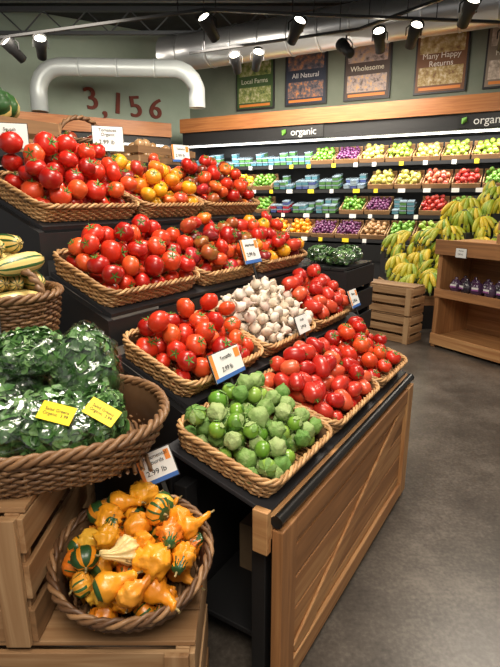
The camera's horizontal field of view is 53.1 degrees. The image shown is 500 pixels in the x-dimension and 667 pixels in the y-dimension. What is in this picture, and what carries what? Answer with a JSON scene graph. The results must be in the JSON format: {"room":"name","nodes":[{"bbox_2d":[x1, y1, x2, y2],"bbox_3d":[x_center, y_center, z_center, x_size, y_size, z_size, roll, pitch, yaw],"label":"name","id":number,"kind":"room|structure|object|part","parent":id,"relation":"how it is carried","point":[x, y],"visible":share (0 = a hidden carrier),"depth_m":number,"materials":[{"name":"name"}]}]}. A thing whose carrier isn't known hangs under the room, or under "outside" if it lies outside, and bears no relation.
{"room":"supermarket","nodes":[
{"label":"supermarket","id":0,"kind":"room"},
{"bbox_2d":[0,12,189,144],"bbox_3d":[-5.271,-3.549,9.575,9.000,5.000,0.151,-9,17,-30],"label":"wall","id":1,"kind":"structure","parent":0,"point":[66,96],"depth_m":10.26,"materials":[{"name":"green paint"}]},
{"bbox_2d":[83,87,97,108],"bbox_3d":[-3.296,-4.857,10.332,0.271,0.404,0.041,-9,17,-30],"label":"number sign","id":2,"kind":"object","parent":1,"relation":"attached to","point":[90,89],"depth_m":10.33,"materials":[{"name":"brown paint"}]},
{"bbox_2d":[115,92,119,113],"bbox_3d":[-2.819,-4.888,10.622,0.112,0.412,0.041,-9,17,-30],"label":"number sign","id":3,"kind":"object","parent":1,"relation":"attached to","point":[117,110],"depth_m":10.61,"materials":[{"name":"brown paint"}]},
{"bbox_2d":[30,57,204,112],"bbox_3d":[-2.335,-4.373,8.839,3.065,0.890,0.314,-1,15,-3],"label":"insulated pipe","id":4,"kind":"object","parent":1,"relation":"attached to","point":[52,68],"visible":0.99,"depth_m":8.69,"materials":[{"name":"silver metal"}]},
{"bbox_2d":[129,96,141,116],"bbox_3d":[-2.481,-4.909,10.827,0.256,0.412,0.041,-9,17,-30],"label":"number sign","id":5,"kind":"object","parent":1,"relation":"attached to","point":[132,104],"depth_m":10.81,"materials":[{"name":"brown paint"}]},
{"bbox_2d":[149,99,161,118],"bbox_3d":[-2.098,-4.960,11.054,0.281,0.399,0.041,-9,17,-30],"label":"number sign","id":6,"kind":"object","parent":1,"relation":"attached to","point":[152,107],"depth_m":11.04,"materials":[{"name":"brown paint"}]},
{"bbox_2d":[0,3,345,30],"bbox_3d":[1.000,-4.675,3.924,20.000,0.100,18.000,0,15,0],"label":"ceiling","id":7,"kind":"structure","parent":0,"point":[173,23],"depth_m":9.71,"materials":[{"name":"grey metal"}]},
{"bbox_2d":[0,6,329,35],"bbox_3d":[0.495,-5.763,9.223,15.010,0.460,0.080,0,15,0],"label":"truss","id":8,"kind":"object","parent":7,"relation":"hanging from","point":[40,9],"depth_m":9.14,"materials":[{"name":"black metal"}]},
{"bbox_2d":[0,0,499,39],"bbox_3d":[0.162,-4.417,5.869,8.036,1.385,0.968,1,15,4],"label":"track rail","id":9,"kind":"object","parent":7,"relation":"hanging from","point":[198,10],"visible":0.8,"depth_m":5.88,"materials":[{"name":"black metal"}]},
{"bbox_2d":[0,36,26,62],"bbox_3d":[-3.108,-3.734,6.577,0.195,0.292,0.328,11,18,35],"label":"track spotlight","id":10,"kind":"object","parent":9,"relation":"hanging from","point":[7,43],"visible":1,"depth_m":6.52,"materials":[{"name":"black paint"}]},
{"bbox_2d":[32,32,48,60],"bbox_3d":[-2.694,-3.700,6.451,0.195,0.292,0.328,-7,17,-25],"label":"track spotlight","id":11,"kind":"object","parent":9,"relation":"hanging from","point":[40,42],"visible":1,"depth_m":6.37,"materials":[{"name":"black paint"}]},
{"bbox_2d":[197,10,219,42],"bbox_3d":[-0.468,-3.498,5.698,0.195,0.292,0.328,11,18,35],"label":"track spotlight","id":12,"kind":"object","parent":9,"relation":"hanging from","point":[204,18],"visible":1,"depth_m":5.63,"materials":[{"name":"black paint"}]},
{"bbox_2d":[287,13,306,45],"bbox_3d":[0.536,-3.526,5.804,0.195,0.292,0.328,-7,17,-25],"label":"track spotlight","id":13,"kind":"object","parent":9,"relation":"hanging from","point":[299,21],"visible":1,"depth_m":5.73,"materials":[{"name":"black paint"}]},
{"bbox_2d":[405,18,424,49],"bbox_3d":[1.950,-3.567,5.957,0.196,0.292,0.330,0,15,0],"label":"track spotlight","id":14,"kind":"object","parent":9,"relation":"hanging from","point":[416,26],"visible":1,"depth_m":5.88,"materials":[{"name":"black paint"}]},
{"bbox_2d":[496,30,499,51],"bbox_3d":[3.096,-3.596,6.063,0.201,0.292,0.329,0,15,0],"label":"track spotlight","id":15,"kind":"object","parent":9,"relation":"hanging from","point":[498,44],"visible":1,"depth_m":6.13,"materials":[{"name":"black paint"}]},
{"bbox_2d":[189,0,443,54],"bbox_3d":[1.392,-4.412,5.774,5.533,1.345,0.763,13,20,40],"label":"track rail","id":16,"kind":"object","parent":7,"relation":"hanging from","point":[431,2],"visible":1,"depth_m":6.57,"materials":[{"name":"grey metal"}]},
{"bbox_2d":[228,49,242,74],"bbox_3d":[-0.204,-3.893,7.174,0.201,0.292,0.329,0,15,0],"label":"track spotlight","id":17,"kind":"object","parent":16,"relation":"hanging from","point":[234,55],"visible":1,"depth_m":7.09,"materials":[{"name":"black paint"}]},
{"bbox_2d":[250,46,264,71],"bbox_3d":[0.104,-3.855,7.029,0.201,0.292,0.329,0,15,0],"label":"track spotlight","id":18,"kind":"object","parent":16,"relation":"hanging from","point":[258,52],"visible":1,"depth_m":6.94,"materials":[{"name":"black paint"}]},
{"bbox_2d":[335,35,354,58],"bbox_3d":[1.244,-3.719,6.521,0.195,0.292,0.328,-7,17,-25],"label":"track spotlight","id":19,"kind":"object","parent":16,"relation":"hanging from","point":[342,45],"visible":1,"depth_m":6.47,"materials":[{"name":"black paint"}]},
{"bbox_2d":[372,24,387,54],"bbox_3d":[1.594,-3.622,6.161,0.195,0.292,0.328,7,17,25],"label":"track spotlight","id":20,"kind":"object","parent":16,"relation":"hanging from","point":[379,31],"visible":1,"depth_m":6.08,"materials":[{"name":"black paint"}]},
{"bbox_2d":[457,0,481,28],"bbox_3d":[2.280,-3.371,5.223,0.196,0.292,0.330,0,15,0],"label":"track spotlight","id":21,"kind":"object","parent":16,"relation":"hanging from","point":[469,8],"visible":1,"depth_m":5.19,"materials":[{"name":"black paint"}]},
{"bbox_2d":[156,0,499,69],"bbox_3d":[1.949,-4.739,7.604,8.030,0.624,0.690,8,17,27],"label":"air duct","id":22,"kind":"object","parent":7,"relation":"hanging from","point":[178,46],"visible":0.77,"depth_m":7.81,"materials":[{"name":"silver metal"}]},
{"bbox_2d":[0,0,361,2],"bbox_3d":[0.495,-5.349,7.677,15.010,0.460,0.080,0,15,0],"label":"truss","id":23,"kind":"object","parent":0,"point":[1,1],"depth_m":7.72,"materials":[{"name":"black metal"}]},
{"bbox_2d":[0,284,499,666],"bbox_3d":[1.000,0.251,5.244,20.000,0.100,18.000,0,15,0],"label":"floor","id":24,"kind":"structure","parent":0,"point":[425,592],"depth_m":2.26,"materials":[{"name":"concrete"}]},
{"bbox_2d":[50,375,95,507],"bbox_3d":[-0.840,0.557,1.852,0.428,1.065,0.290,0,15,0],"label":"wooden crate","id":25,"kind":"object","parent":24,"relation":"on","point":[91,497],"visible":0.02,"depth_m":1.95,"materials":[{"name":"brown wood"}]},
{"bbox_2d":[0,234,63,332],"bbox_3d":[-0.830,-0.145,1.675,0.397,0.378,0.376,7,16,24],"label":"basket","id":26,"kind":"object","parent":25,"relation":"on","point":[26,298],"visible":0.75,"depth_m":1.60,"materials":[{"name":"brown wicker"}]},
{"bbox_2d":[0,111,171,283],"bbox_3d":[-3.809,-2.536,9.619,4.670,3.020,1.380,-9,17,-30],"label":"case","id":27,"kind":"object","parent":24,"relation":"on","point":[160,134],"visible":0.02,"depth_m":9.58,"materials":[{"name":"black paint"}]},
{"bbox_2d":[0,578,208,666],"bbox_3d":[-0.540,0.963,1.447,0.808,0.490,0.354,0,15,0],"label":"wooden crate","id":28,"kind":"object","parent":24,"relation":"on","point":[187,631],"visible":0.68,"depth_m":1.25,"materials":[{"name":"brown wood"}]},
{"bbox_2d":[0,485,87,647],"bbox_3d":[-0.745,0.533,1.383,0.448,0.370,0.434,0,15,0],"label":"wooden crate","id":29,"kind":"object","parent":28,"relation":"on","point":[30,527],"visible":0.48,"depth_m":1.21,"materials":[{"name":"brown wood"}]},
{"bbox_2d":[0,373,169,498],"bbox_3d":[-0.550,0.269,1.397,0.652,0.134,0.572,-5,16,-19],"label":"basket","id":30,"kind":"object","parent":29,"relation":"on","point":[147,406],"visible":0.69,"depth_m":1.21,"materials":[{"name":"brown wicker"}]},
{"bbox_2d":[0,384,27,457],"bbox_3d":[-0.671,0.234,1.252,0.334,0.209,0.273,0,15,0],"label":"bag","id":31,"kind":"object","parent":30,"relation":"in","point":[11,399],"visible":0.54,"depth_m":1.21,"materials":[{"name":"green plastic"}]},
{"bbox_2d":[0,372,53,390],"bbox_3d":[-0.726,0.132,1.468,0.286,0.264,0.248,1,15,5],"label":"bag","id":32,"kind":"object","parent":30,"relation":"in","point":[23,383],"visible":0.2,"depth_m":1.40,"materials":[{"name":"green plastic"}]},
{"bbox_2d":[0,325,63,377],"bbox_3d":[-0.619,0.053,1.411,0.236,0.149,0.195,0,15,0],"label":"bag","id":33,"kind":"object","parent":32,"relation":"on","point":[32,352],"visible":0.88,"depth_m":1.36,"materials":[{"name":"green plastic"}]},
{"bbox_2d":[18,384,92,454],"bbox_3d":[-0.502,0.235,1.298,0.274,0.202,0.255,0,15,0],"label":"bag","id":34,"kind":"object","parent":30,"relation":"in","point":[53,419],"visible":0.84,"depth_m":1.21,"materials":[{"name":"green plant"}]},
{"bbox_2d":[50,323,120,393],"bbox_3d":[-0.469,0.116,1.448,0.200,0.309,0.210,0,15,0],"label":"bag","id":35,"kind":"object","parent":30,"relation":"in","point":[88,358],"visible":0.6,"depth_m":1.38,"materials":[{"name":"green plastic"}]},
{"bbox_2d":[79,382,129,444],"bbox_3d":[-0.394,0.234,1.328,0.150,0.189,0.207,0,15,0],"label":"bag","id":36,"kind":"object","parent":30,"relation":"in","point":[104,408],"visible":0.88,"depth_m":1.25,"materials":[{"name":"green plastic"}]},
{"bbox_2d":[45,479,214,633],"bbox_3d":[-0.310,0.568,1.315,0.431,0.267,0.401,1,15,5],"label":"basket","id":37,"kind":"object","parent":28,"relation":"on","point":[131,561],"visible":1,"depth_m":1.24,"materials":[{"name":"brown wicker"}]},
{"bbox_2d":[135,443,179,493],"bbox_3d":[-0.262,0.418,1.426,0.128,0.197,0.050,-5,16,-17],"label":"price sign","id":38,"kind":"object","parent":37,"relation":"attached to","point":[164,465],"visible":0.82,"depth_m":1.42,"materials":[{"name":"white paper"}]},
{"bbox_2d":[0,150,356,500],"bbox_3d":[-0.457,-0.046,2.779,1.617,1.750,1.680,9,18,31],"label":"display stand","id":39,"kind":"object","parent":24,"relation":"on","point":[75,311],"visible":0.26,"depth_m":1.94,"materials":[{"name":"black paint"}]},
{"bbox_2d":[0,87,60,151],"bbox_3d":[-1.202,-0.995,2.324,0.380,0.308,0.468,9,18,31],"label":"crate","id":40,"kind":"object","parent":39,"relation":"on","point":[9,106],"visible":0.4,"depth_m":2.31,"materials":[{"name":"brown wood"}]},
{"bbox_2d":[0,122,28,148],"bbox_3d":[-1.033,-0.844,2.158,0.146,0.123,0.012,-5,16,-19],"label":"price sign","id":41,"kind":"object","parent":40,"relation":"attached to","point":[21,129],"visible":0.45,"depth_m":2.16,"materials":[{"name":"white paper"}]},
{"bbox_2d":[0,129,139,221],"bbox_3d":[-0.775,-0.670,2.140,0.355,0.362,0.564,9,18,31],"label":"basket","id":42,"kind":"object","parent":39,"relation":"on","point":[60,178],"visible":1,"depth_m":2.02,"materials":[{"name":"red food"}]},
{"bbox_2d":[0,170,139,221],"bbox_3d":[-0.785,-0.591,2.168,0.374,0.087,0.564,32,28,22],"label":"wicker tray","id":43,"kind":"object","parent":42,"relation":"on","point":[42,205],"depth_m":1.99,"materials":[{"name":"brown wicker"}]},
{"bbox_2d":[59,114,114,158],"bbox_3d":[-0.908,-1.059,2.715,0.312,0.237,0.352,9,18,31],"label":"basket","id":44,"kind":"object","parent":39,"relation":"on","point":[64,122],"visible":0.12,"depth_m":2.63,"materials":[{"name":"brown wicker"}]},
{"bbox_2d":[91,125,124,156],"bbox_3d":[-0.726,-0.973,2.565,0.156,0.172,0.024,-5,16,-19],"label":"price sign","id":45,"kind":"object","parent":39,"relation":"attached to","point":[111,138],"visible":0.99,"depth_m":2.56,"materials":[{"name":"white paper"}]},
{"bbox_2d":[52,214,199,307],"bbox_3d":[-0.488,-0.318,2.049,0.351,0.329,0.564,9,18,31],"label":"basket","id":46,"kind":"object","parent":39,"relation":"on","point":[144,266],"visible":1,"depth_m":1.94,"materials":[{"name":"red food"}]},
{"bbox_2d":[114,139,195,164],"bbox_3d":[-0.653,-1.140,3.175,0.360,0.150,0.528,9,18,31],"label":"crate","id":47,"kind":"object","parent":39,"relation":"on","point":[140,149],"visible":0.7,"depth_m":2.97,"materials":[{"name":"brown wood"}]},
{"bbox_2d":[111,153,203,217],"bbox_3d":[-0.499,-0.767,2.576,0.351,0.325,0.494,9,18,31],"label":"basket","id":48,"kind":"object","parent":39,"relation":"on","point":[160,192],"visible":0.74,"depth_m":2.49,"materials":[{"name":"orange food"}]},
{"bbox_2d":[124,190,203,217],"bbox_3d":[-0.507,-0.707,2.598,0.374,0.087,0.494,32,28,22],"label":"wicker tray","id":49,"kind":"object","parent":48,"relation":"on","point":[173,204],"depth_m":2.49,"materials":[{"name":"brown wicker"}]},
{"bbox_2d":[170,144,189,163],"bbox_3d":[-0.421,-1.070,3.047,0.126,0.152,0.027,-11,19,-36],"label":"price sign","id":50,"kind":"object","parent":39,"relation":"attached to","point":[178,152],"visible":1,"depth_m":3.03,"materials":[{"name":"white paper"}]},
{"bbox_2d":[122,293,263,397],"bbox_3d":[-0.204,0.017,1.936,0.351,0.302,0.534,9,18,31],"label":"basket","id":51,"kind":"object","parent":39,"relation":"on","point":[172,348],"visible":0.85,"depth_m":1.80,"materials":[{"name":"red food"}]},
{"bbox_2d":[206,343,245,384],"bbox_3d":[-0.076,0.135,1.800,0.061,0.154,0.186,9,18,31],"label":"price sign","id":52,"kind":"object","parent":51,"relation":"attached to","point":[226,363],"visible":1,"depth_m":1.79,"materials":[{"name":"white paper"}]},
{"bbox_2d":[166,211,260,285],"bbox_3d":[-0.202,-0.438,2.491,0.351,0.333,0.524,9,18,31],"label":"basket","id":53,"kind":"object","parent":39,"relation":"on","point":[214,251],"visible":0.76,"depth_m":2.38,"materials":[{"name":"red food"}]},
{"bbox_2d":[172,242,260,285],"bbox_3d":[-0.211,-0.373,2.514,0.374,0.087,0.524,32,28,22],"label":"wicker tray","id":54,"kind":"object","parent":53,"relation":"on","point":[211,272],"depth_m":2.40,"materials":[{"name":"brown"}]},
{"bbox_2d":[238,238,261,278],"bbox_3d":[0.010,-0.371,2.488,0.063,0.196,0.156,9,18,31],"label":"price sign","id":55,"kind":"object","parent":53,"relation":"attached to","point":[250,253],"visible":1,"depth_m":2.48,"materials":[{"name":"white paper"}]},
{"bbox_2d":[175,155,259,214],"bbox_3d":[-0.212,-0.896,3.015,0.352,0.347,0.594,9,18,31],"label":"basket","id":56,"kind":"object","parent":39,"relation":"on","point":[221,193],"visible":0.77,"depth_m":2.90,"materials":[{"name":"red food"}]},
{"bbox_2d":[181,179,259,214],"bbox_3d":[-0.221,-0.825,3.041,0.374,0.087,0.594,32,28,22],"label":"wicker tray","id":57,"kind":"object","parent":56,"relation":"on","point":[224,205],"depth_m":2.93,"materials":[{"name":"brown"}]},
{"bbox_2d":[210,275,315,357],"bbox_3d":[0.073,-0.108,2.359,0.354,0.323,0.514,9,18,31],"label":"basket","id":58,"kind":"object","parent":39,"relation":"on","point":[265,312],"visible":0.8,"depth_m":2.25,"materials":[{"name":"white food"}]},
{"bbox_2d":[293,313,310,339],"bbox_3d":[0.248,-0.006,2.285,0.061,0.154,0.116,9,18,31],"label":"price sign","id":59,"kind":"object","parent":58,"relation":"attached to","point":[301,321],"visible":1,"depth_m":2.28,"materials":[{"name":"white paper"}]},
{"bbox_2d":[226,211,306,272],"bbox_3d":[0.084,-0.552,2.935,0.351,0.322,0.564,9,18,31],"label":"basket","id":60,"kind":"object","parent":39,"relation":"on","point":[277,251],"visible":0.73,"depth_m":2.85,"materials":[{"name":"red food"}]},
{"bbox_2d":[256,249,306,272],"bbox_3d":[0.075,-0.492,2.956,0.374,0.087,0.564,32,28,22],"label":"wicker tray","id":61,"kind":"object","parent":60,"relation":"on","point":[279,258],"depth_m":2.85,"materials":[{"name":"brown wicker"}]},
{"bbox_2d":[281,264,354,332],"bbox_3d":[0.352,-0.214,2.791,0.356,0.304,0.544,9,18,31],"label":"basket","id":62,"kind":"object","parent":39,"relation":"on","point":[321,295],"visible":0.69,"depth_m":2.69,"materials":[{"name":"red food"}]},
{"bbox_2d":[312,304,354,332],"bbox_3d":[0.341,-0.163,2.811,0.374,0.087,0.544,32,28,22],"label":"wicker tray","id":63,"kind":"object","parent":62,"relation":"on","point":[322,320],"depth_m":2.68,"materials":[{"name":"brown"}]},
{"bbox_2d":[346,288,360,316],"bbox_3d":[0.595,-0.161,2.825,0.069,0.173,0.126,9,18,31],"label":"price sign","id":64,"kind":"object","parent":62,"relation":"attached to","point":[352,294],"visible":1,"depth_m":2.81,"materials":[{"name":"white paper"}]},
{"bbox_2d":[169,370,413,666],"bbox_3d":[0.282,0.614,2.169,0.437,0.791,1.465,9,18,31],"label":"display table","id":65,"kind":"object","parent":24,"relation":"on","point":[310,536],"visible":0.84,"depth_m":1.80,"materials":[{"name":"brown wood"}]},
{"bbox_2d":[176,371,332,497],"bbox_3d":[0.028,0.295,1.665,0.388,0.274,0.474,9,18,31],"label":"basket","id":66,"kind":"object","parent":65,"relation":"on","point":[256,436],"visible":1,"depth_m":1.56,"materials":[{"name":"beige wicker"}]},
{"bbox_2d":[262,337,379,435],"bbox_3d":[0.293,0.178,2.067,0.384,0.292,0.524,9,18,31],"label":"basket","id":67,"kind":"object","parent":65,"relation":"on","point":[330,387],"visible":0.84,"depth_m":1.97,"materials":[{"name":"red food"}]},
{"bbox_2d":[262,368,379,435],"bbox_3d":[0.285,0.234,2.087,0.399,0.087,0.524,26,25,25],"label":"wicker tray","id":68,"kind":"object","parent":67,"relation":"on","point":[336,415],"depth_m":1.91,"materials":[{"name":"brown wicker"}]},
{"bbox_3d":[0.454,0.707,2.086,0.036,0.615,1.420,9,18,31],"label":"plank panel","id":69,"kind":"part","parent":65,"relation":"part of","materials":[{"name":"brown wood"}]},
{"bbox_2d":[324,315,407,390],"bbox_3d":[0.547,0.079,2.462,0.384,0.278,0.444,9,18,31],"label":"basket","id":70,"kind":"object","parent":65,"relation":"on","point":[353,338],"visible":0.75,"depth_m":2.39,"materials":[{"name":"red food"}]},
{"bbox_2d":[302,258,373,332],"bbox_3d":[0.521,0.061,3.567,0.500,1.135,0.528,9,18,31],"label":"plinth","id":71,"kind":"object","parent":24,"relation":"on","point":[357,274],"visible":0.15,"depth_m":3.35,"materials":[{"name":"black paint"}]},
{"bbox_2d":[307,245,331,262],"bbox_3d":[0.480,-0.539,3.394,0.207,0.129,0.218,0,15,0],"label":"bag","id":72,"kind":"object","parent":71,"relation":"on","point":[316,253],"visible":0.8,"depth_m":3.34,"materials":[{"name":"green plastic"}]},
{"bbox_2d":[324,246,356,265],"bbox_3d":[0.586,-0.497,3.231,0.210,0.130,0.201,0,15,0],"label":"bag","id":73,"kind":"object","parent":71,"relation":"on","point":[340,256],"visible":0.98,"depth_m":3.17,"materials":[{"name":"green plastic"}]},
{"bbox_2d":[340,244,361,261],"bbox_3d":[0.663,-0.538,3.387,0.210,0.129,0.207,0,15,0],"label":"bag","id":74,"kind":"object","parent":71,"relation":"on","point":[357,251],"visible":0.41,"depth_m":3.33,"materials":[{"name":"green plastic"}]},
{"bbox_2d":[180,92,499,278],"bbox_3d":[2.555,-2.440,9.067,8.520,3.120,1.380,8,17,26],"label":"case","id":75,"kind":"object","parent":24,"relation":"on","point":[360,175],"visible":0.69,"depth_m":9.03,"materials":[{"name":"black paint"}]},
{"bbox_2d":[368,309,422,344],"bbox_3d":[1.617,-0.112,5.797,0.648,0.315,0.304,15,21,43],"label":"wooden crate","id":76,"kind":"object","parent":24,"relation":"on","point":[399,328],"visible":0.66,"depth_m":5.63,"materials":[{"name":"brown wood"}]},
{"bbox_2d":[362,279,425,315],"bbox_3d":[1.617,-0.421,5.714,0.648,0.315,0.304,15,21,43],"label":"wooden crate","id":77,"kind":"object","parent":76,"relation":"on","point":[406,299],"visible":0.73,"depth_m":5.57,"materials":[{"name":"brown wood"}]},
{"bbox_2d":[378,179,499,328],"bbox_3d":[2.531,-1.034,6.371,1.638,1.800,1.297,0,15,0],"label":"bananas","id":78,"kind":"object","parent":24,"relation":"on","point":[478,217],"visible":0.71,"depth_m":6.38,"materials":[{"name":"yellow food"}]},
{"bbox_2d":[429,239,499,362],"bbox_3d":[2.698,-0.250,4.700,0.615,1.150,1.940,-9,17,-30],"label":"display shelf","id":79,"kind":"object","parent":24,"relation":"on","point":[466,323],"visible":0.92,"depth_m":5.33,"materials":[{"name":"brown wood"}]},
{"bbox_2d":[455,248,466,258],"bbox_3d":[2.095,-0.796,4.962,0.012,0.096,0.126,-9,17,-30],"label":"price sign","id":80,"kind":"object","parent":79,"relation":"attached to","point":[460,252],"visible":1,"depth_m":4.96,"materials":[{"name":"white paper"}]},
{"bbox_2d":[450,276,499,298],"bbox_3d":[2.390,-0.456,5.028,0.282,0.155,0.791,-9,17,-30],"label":"bottles","id":81,"kind":"object","parent":79,"relation":"on","point":[464,285],"visible":0.97,"depth_m":5.04,"materials":[{"name":"purple glass"}]},
{"bbox_2d":[496,221,499,243],"bbox_3d":[2.652,-0.935,4.670,0.320,0.220,0.528,-9,17,-30],"label":"wooden crate","id":82,"kind":"object","parent":79,"relation":"on","point":[498,235],"visible":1,"depth_m":4.80,"materials":[{"name":"brown wood"}]},
{"bbox_2d":[190,28,499,118],"bbox_3d":[3.978,-3.436,9.152,12.000,5.000,0.151,8,17,26],"label":"wall","id":83,"kind":"structure","parent":0,"point":[219,83],"depth_m":9.84,"materials":[{"name":"green paint"}]},
{"bbox_2d":[236,59,274,110],"bbox_3d":[0.106,-5.341,10.581,0.900,1.120,0.057,8,17,26],"label":"poster","id":84,"kind":"object","parent":83,"relation":"attached to","point":[254,90],"visible":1,"depth_m":10.58,"materials":[{"name":"green paper"}]},
{"bbox_2d":[285,51,328,106],"bbox_3d":[1.127,-5.203,10.069,0.900,1.120,0.057,8,17,26],"label":"poster","id":85,"kind":"object","parent":83,"relation":"attached to","point":[306,75],"visible":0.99,"depth_m":10.06,"materials":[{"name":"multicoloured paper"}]},
{"bbox_2d":[343,42,392,101],"bbox_3d":[2.236,-5.054,9.512,0.900,1.120,0.057,8,17,26],"label":"poster","id":86,"kind":"object","parent":83,"relation":"attached to","point":[367,75],"visible":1,"depth_m":9.51,"materials":[{"name":"printed paper"},{"name":"dark grey metal"}]},
{"bbox_2d":[413,31,471,95],"bbox_3d":[3.416,-4.895,8.920,0.900,1.120,0.057,8,17,26],"label":"poster","id":87,"kind":"object","parent":83,"relation":"attached to","point":[441,62],"visible":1,"depth_m":8.92,"materials":[{"name":"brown printed paper"}]},
{"bbox_2d":[482,27,499,89],"bbox_3d":[4.454,-4.756,8.399,0.900,1.120,0.057,8,17,26],"label":"poster","id":88,"kind":"object","parent":83,"relation":"attached to","point":[491,77],"visible":0.74,"depth_m":8.57,"materials":[{"name":"brown paper"}]}
]}

